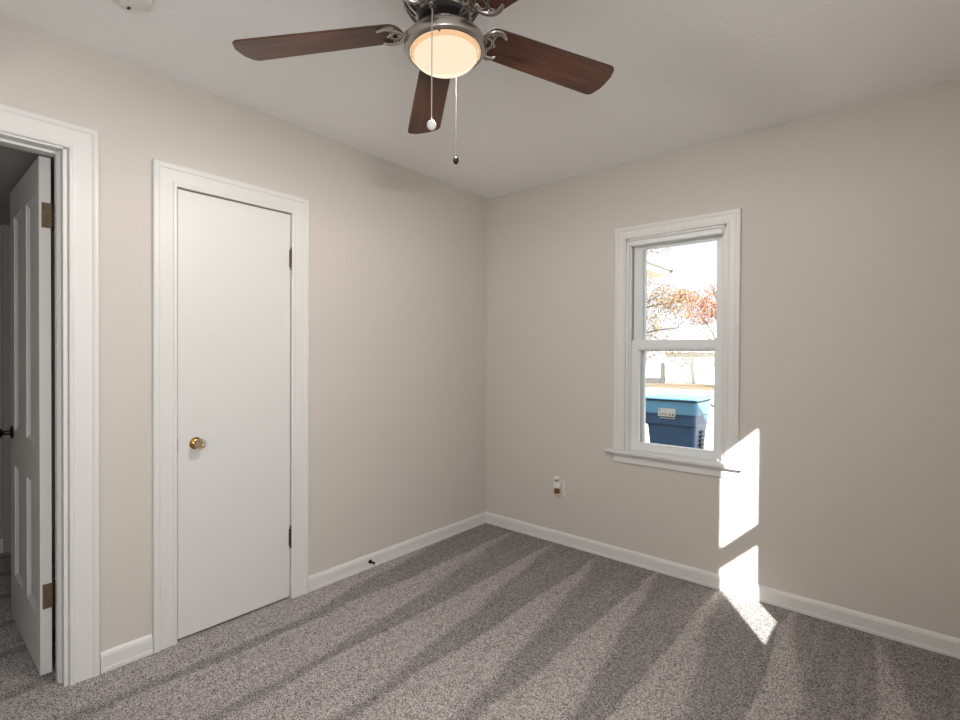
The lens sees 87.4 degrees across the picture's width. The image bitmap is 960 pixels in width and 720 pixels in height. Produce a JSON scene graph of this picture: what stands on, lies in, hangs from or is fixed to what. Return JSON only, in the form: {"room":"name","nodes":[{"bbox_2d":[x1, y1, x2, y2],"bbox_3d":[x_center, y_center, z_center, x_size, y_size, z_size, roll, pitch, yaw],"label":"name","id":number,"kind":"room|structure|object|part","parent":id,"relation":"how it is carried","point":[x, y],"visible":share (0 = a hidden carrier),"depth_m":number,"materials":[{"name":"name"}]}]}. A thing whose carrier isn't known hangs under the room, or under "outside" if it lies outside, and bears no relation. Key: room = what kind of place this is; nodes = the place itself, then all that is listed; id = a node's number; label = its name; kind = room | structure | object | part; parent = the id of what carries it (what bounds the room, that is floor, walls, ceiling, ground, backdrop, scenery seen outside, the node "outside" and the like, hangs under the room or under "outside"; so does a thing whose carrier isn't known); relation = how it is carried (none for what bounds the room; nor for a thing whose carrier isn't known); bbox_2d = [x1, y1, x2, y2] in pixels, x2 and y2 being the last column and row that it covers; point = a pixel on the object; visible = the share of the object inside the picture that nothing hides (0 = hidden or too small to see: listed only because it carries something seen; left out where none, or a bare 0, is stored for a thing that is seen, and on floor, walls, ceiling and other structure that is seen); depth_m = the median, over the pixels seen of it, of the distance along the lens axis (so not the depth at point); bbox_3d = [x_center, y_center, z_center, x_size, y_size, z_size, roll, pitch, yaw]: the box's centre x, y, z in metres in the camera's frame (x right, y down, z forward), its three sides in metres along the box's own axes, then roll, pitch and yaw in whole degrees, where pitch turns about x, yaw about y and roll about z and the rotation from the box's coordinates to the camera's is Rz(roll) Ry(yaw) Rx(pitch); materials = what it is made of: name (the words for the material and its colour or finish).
{"room":"empty bedroom","nodes":[
{"label":"empty bedroom","id":0,"kind":"room"},
{"bbox_2d":[0,225,2,538],"bbox_3d":[-3.428,0.185,2.745,0.100,2.060,1.700,1,1,40],"label":"wall","id":1,"kind":"structure","parent":0,"point":[1,447],"depth_m":3.16,"materials":[{"name":"paint"}]},
{"bbox_2d":[0,539,2,552],"bbox_3d":[-3.390,1.173,2.719,0.014,0.085,1.500,1,1,40],"label":"baseboard","id":2,"kind":"structure","parent":1,"relation":"attached to","point":[1,540],"depth_m":3.16,"materials":[{"name":"paint"}]},
{"bbox_2d":[2,224,10,552],"bbox_3d":[-2.968,0.184,3.185,0.030,2.060,0.085,1,1,40],"label":"trim","id":3,"kind":"structure","parent":1,"relation":"attached to","point":[6,383],"depth_m":3.15,"materials":[{"name":"paint"}]},
{"bbox_2d":[0,145,53,224],"bbox_3d":[-2.736,-0.860,2.151,1.900,0.050,1.700,1,1,40],"label":"ceiling","id":4,"kind":"structure","parent":0,"point":[14,163],"depth_m":2.21,"materials":[{"name":"paint"}]},
{"bbox_2d":[51,228,54,568],"bbox_3d":[-2.186,0.193,2.739,1.800,2.060,0.100,1,1,40],"label":"wall","id":5,"kind":"structure","parent":0,"point":[52,231],"depth_m":2.94,"materials":[{"name":"paint"}]},
{"bbox_2d":[0,14,487,651],"bbox_3d":[-1.486,0.014,2.077,0.120,2.440,4.600,1,1,40],"label":"wall","id":6,"kind":"structure","parent":0,"point":[398,253],"depth_m":2.75,"materials":[{"name":"paint"}]},
{"bbox_2d":[0,156,55,675],"bbox_3d":[-1.970,0.216,2.153,0.721,2.004,0.104,1,1,39],"label":"door","id":7,"kind":"structure","parent":6,"relation":"in","point":[33,590],"depth_m":2.07,"materials":[{"name":"paint"}]},
{"bbox_3d":[-2.214,0.339,2.330,0.062,0.062,0.068,1,1,40],"label":"knob","id":8,"kind":"part","parent":7,"relation":"part of","materials":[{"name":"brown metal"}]},
{"bbox_2d":[0,104,99,686],"bbox_3d":[-1.847,0.175,1.649,0.154,2.123,0.943,1,1,40],"label":"door frame","id":9,"kind":"structure","parent":6,"relation":"attached to","point":[82,143],"depth_m":1.91,"materials":[{"name":"paint"}]},
{"bbox_2d":[100,633,152,673],"bbox_3d":[-1.438,1.194,2.048,0.016,0.080,0.179,1,1,40],"label":"baseboard","id":10,"kind":"structure","parent":6,"relation":"attached to","point":[120,655],"depth_m":2.04,"materials":[{"name":"paint"}]},
{"bbox_2d":[152,158,308,652],"bbox_3d":[-1.140,0.196,2.379,0.020,2.074,0.716,1,1,40],"label":"door frame","id":11,"kind":"structure","parent":6,"relation":"attached to","point":[166,176],"depth_m":2.16,"materials":[{"name":"paint"}]},
{"bbox_2d":[177,189,291,638],"bbox_3d":[-1.136,0.240,2.380,0.098,1.966,0.536,1,1,40],"label":"door","id":12,"kind":"structure","parent":6,"relation":"in","point":[234,259],"depth_m":2.36,"materials":[{"name":"paint"}]},
{"bbox_3d":[-1.259,0.372,2.235,0.030,0.054,0.054,1,1,40],"label":"knob","id":13,"kind":"part","parent":12,"relation":"part of","materials":[{"name":"gold metal"}]},
{"bbox_3d":[-1.235,0.372,2.215,0.033,0.052,0.052,1,1,40],"label":"glass knob","id":14,"kind":"part","parent":12,"relation":"part of","materials":[{"name":"clear glass"}]},
{"bbox_2d":[368,559,377,565],"bbox_3d":[-0.624,1.190,2.945,0.070,0.024,0.024,1,1,40],"label":"door stop","id":15,"kind":"object","parent":6,"relation":"attached to","point":[370,560],"visible":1,"depth_m":2.95,"materials":[{"name":"brown metal"}]},
{"bbox_2d":[308,511,485,591],"bbox_3d":[-0.432,1.188,3.232,0.016,0.080,1.484,1,1,40],"label":"baseboard","id":16,"kind":"structure","parent":6,"relation":"attached to","point":[318,580],"depth_m":3.08,"materials":[{"name":"paint"}]},
{"bbox_2d":[0,523,959,719],"bbox_3d":[-1.208,1.298,1.847,5.230,0.120,4.840,1,1,40],"label":"floor","id":17,"kind":"structure","parent":0,"point":[486,621],"depth_m":2.10,"materials":[{"name":"carpet"}]},
{"bbox_2d":[0,0,959,197],"bbox_3d":[-0.363,-1.230,1.115,2.810,0.080,4.600,1,1,40],"label":"ceiling","id":18,"kind":"structure","parent":0,"point":[687,73],"depth_m":2.06,"materials":[{"name":"paint"}]},
{"bbox_2d":[112,0,153,9],"bbox_3d":[-1.134,-1.180,1.616,0.146,0.043,0.146,1,1,40],"label":"smoke detector","id":19,"kind":"object","parent":18,"relation":"attached to","point":[129,4],"visible":1,"depth_m":1.64,"materials":[{"name":"white plastic"}]},
{"bbox_2d":[232,0,613,163],"bbox_3d":[-0.061,-0.903,1.463,1.147,0.605,1.195,0,1,-30],"label":"ceiling fan","id":20,"kind":"object","parent":18,"relation":"hanging from","point":[444,42],"visible":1,"depth_m":1.47,"materials":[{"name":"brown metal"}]},
{"bbox_3d":[-0.472,-0.934,1.477,0.500,0.006,0.134,-3,10,6],"label":"blade","id":21,"kind":"part","parent":20,"relation":"part of","materials":[{"name":"brown wood"}]},
{"bbox_3d":[-0.179,-0.936,1.802,0.134,0.006,0.499,-14,1,-12],"label":"blade","id":22,"kind":"part","parent":20,"relation":"part of","materials":[{"name":"brown wood"}]},
{"bbox_3d":[-0.130,-0.789,1.354,0.004,0.322,0.083,0,1,-5],"label":"pull chain","id":23,"kind":"part","parent":20,"relation":"part of","materials":[{"name":"beige"}]},
{"bbox_3d":[-0.098,-0.850,1.435,0.180,0.034,0.180,-4,-2,40],"label":"lamp glass","id":24,"kind":"part","parent":20,"relation":"part of","materials":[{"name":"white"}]},
{"bbox_3d":[-0.082,-0.787,1.514,0.004,0.329,0.065,1,1,18],"label":"pull chain","id":25,"kind":"part","parent":20,"relation":"part of","materials":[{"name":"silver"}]},
{"bbox_3d":[0.174,-0.972,1.189,0.500,0.006,0.134,-4,-14,42],"label":"blade","id":26,"kind":"part","parent":20,"relation":"part of","materials":[{"name":"brown wood"}]},
{"bbox_3d":[0.220,-0.960,1.624,0.500,0.006,0.134,-1,-14,-30],"label":"blade","id":27,"kind":"part","parent":20,"relation":"part of","materials":[{"name":"brown wood"}]},
{"bbox_2d":[646,247,695,358],"bbox_3d":[4.876,-1.576,17.170,2.640,6.213,5.081,0,1,-40],"label":"maple tree","id":28,"kind":"object","parent":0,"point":[655,297],"visible":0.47,"depth_m":16.07,"materials":[{"name":"orange plant"}]},
{"bbox_2d":[646,393,711,448],"bbox_3d":[2.385,0.974,6.161,0.725,1.082,0.678,1,1,40],"label":"cart","id":29,"kind":"object","parent":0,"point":[671,419],"visible":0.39,"depth_m":5.90,"materials":[{"name":"blue plastic"}]},
{"bbox_3d":[2.363,0.549,6.128,0.715,0.163,0.585,1,1,40],"label":"lid","id":30,"kind":"part","parent":29,"relation":"part of","materials":[{"name":"blue plastic"}]},
{"bbox_3d":[2.373,0.449,6.138,0.725,0.031,0.595,1,1,40],"label":"lid","id":31,"kind":"part","parent":29,"relation":"part of","materials":[{"name":"blue plastic"}]},
{"bbox_2d":[486,78,959,638],"bbox_3d":[1.159,-0.019,2.925,3.050,2.520,0.120,1,1,40],"label":"wall","id":32,"kind":"structure","parent":0,"point":[846,494],"depth_m":2.52,"materials":[{"name":"paint"}]},
{"bbox_2d":[556,479,564,496],"bbox_3d":[0.539,0.855,3.373,0.070,0.114,0.010,1,1,40],"label":"wall outlet","id":33,"kind":"object","parent":32,"relation":"attached to","point":[562,489],"visible":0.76,"depth_m":3.36,"materials":[{"name":"white plastic"}]},
{"bbox_2d":[553,476,561,493],"bbox_3d":[0.516,0.833,3.353,0.042,0.114,0.053,1,1,40],"label":"plug","id":34,"kind":"object","parent":33,"relation":"attached to","point":[557,484],"visible":1,"depth_m":3.34,"materials":[{"name":"white plastic"}]},
{"bbox_2d":[554,488,559,493],"bbox_3d":[0.513,0.870,3.350,0.040,0.039,0.040,1,1,40],"label":"oil bottle","id":35,"kind":"object","parent":34,"relation":"on","point":[557,491],"depth_m":3.34,"materials":[{"name":"brown"}]},
{"bbox_2d":[604,208,744,479],"bbox_3d":[1.126,-0.087,2.921,0.782,1.435,0.176,1,1,40],"label":"window","id":36,"kind":"structure","parent":32,"relation":"in","point":[631,345],"depth_m":2.90,"materials":[{"name":"paint"}]},
{"bbox_3d":[1.092,0.562,2.892,0.782,0.022,0.082,1,1,40],"label":"sill","id":37,"kind":"part","parent":36,"relation":"part of","materials":[{"name":"paint"}]},
{"bbox_3d":[1.147,-0.086,2.934,0.567,1.297,0.122,1,1,40],"label":"frame","id":38,"kind":"part","parent":36,"relation":"part of","materials":[{"name":"paint"}]},
{"bbox_2d":[629,227,723,247],"bbox_3d":[1.117,-0.701,2.889,0.534,0.036,0.042,1,1,40],"label":"roller shade","id":39,"kind":"object","parent":36,"relation":"attached to","point":[718,231],"visible":0.92,"depth_m":2.86,"materials":[{"name":"white fabric"}]},
{"bbox_3d":[1.180,-0.085,2.973,0.535,1.271,0.026,1,1,40],"label":"storm frame","id":40,"kind":"part","parent":36,"relation":"part of","materials":[{"name":"white plastic"}]},
{"bbox_3d":[1.136,0.216,2.923,0.527,0.670,0.025,1,1,40],"label":"sash","id":41,"kind":"part","parent":36,"relation":"part of","materials":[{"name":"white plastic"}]},
{"bbox_3d":[1.159,-0.387,2.940,0.527,0.668,0.025,1,1,40],"label":"sash","id":42,"kind":"part","parent":36,"relation":"part of","materials":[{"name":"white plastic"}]},
{"bbox_2d":[486,512,959,658],"bbox_3d":[1.108,1.201,2.885,2.810,0.080,0.016,1,1,40],"label":"baseboard","id":43,"kind":"structure","parent":32,"relation":"attached to","point":[929,640],"depth_m":2.61,"materials":[{"name":"paint"}]},
{"label":"outside","id":44,"kind":"structure","parent":0,"visible":0},
{"bbox_2d":[646,364,713,390],"bbox_3d":[15.107,1.374,36.942,120.000,0.200,110.000,1,1,40],"label":"ground","id":45,"kind":"structure","parent":44,"point":[691,386],"depth_m":26.55,"materials":[{"name":"beige concrete"}]},
{"bbox_2d":[646,363,663,383],"bbox_3d":[9.061,0.745,29.478,3.450,1.180,0.140,1,1,40],"label":"fence","id":46,"kind":"object","parent":45,"relation":"on","point":[650,369],"visible":0.39,"depth_m":28.66,"materials":[{"name":"white"}]},
{"bbox_3d":[10.317,0.763,28.409,0.150,1.180,0.140,1,1,40],"label":"post","id":47,"kind":"part","parent":46,"relation":"part of","materials":[{"name":"grey"}]},
{"bbox_2d":[647,254,675,277],"bbox_3d":[0.176,-0.319,7.226,3.450,3.620,5.000,1,1,40],"label":"house wing","id":48,"kind":"object","parent":45,"relation":"on","point":[656,267],"visible":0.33,"depth_m":7.69,"materials":[{"name":"white"}]},
{"bbox_2d":[660,325,715,383],"bbox_3d":[15.691,-0.399,29.843,7.550,3.500,6.840,1,1,40],"label":"garage","id":49,"kind":"structure","parent":45,"relation":"on","point":[691,366],"depth_m":29.22,"materials":[{"name":"white"}]},
{"bbox_2d":[673,284,716,338],"bbox_3d":[11.307,-1.133,24.883,3.570,5.249,2.193,1,1,40],"label":"oak tree","id":50,"kind":"object","parent":45,"relation":"on","point":[702,303],"visible":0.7,"depth_m":25.02,"materials":[{"name":"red plant"}]},
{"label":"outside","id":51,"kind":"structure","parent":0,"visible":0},
{"bbox_2d":[645,387,713,449],"bbox_3d":[4.528,1.458,16.794,70.000,0.120,16.400,1,1,40],"label":"gravel drive","id":52,"kind":"structure","parent":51,"point":[710,429],"depth_m":19.02,"materials":[{"name":"gravel"}]}
]}

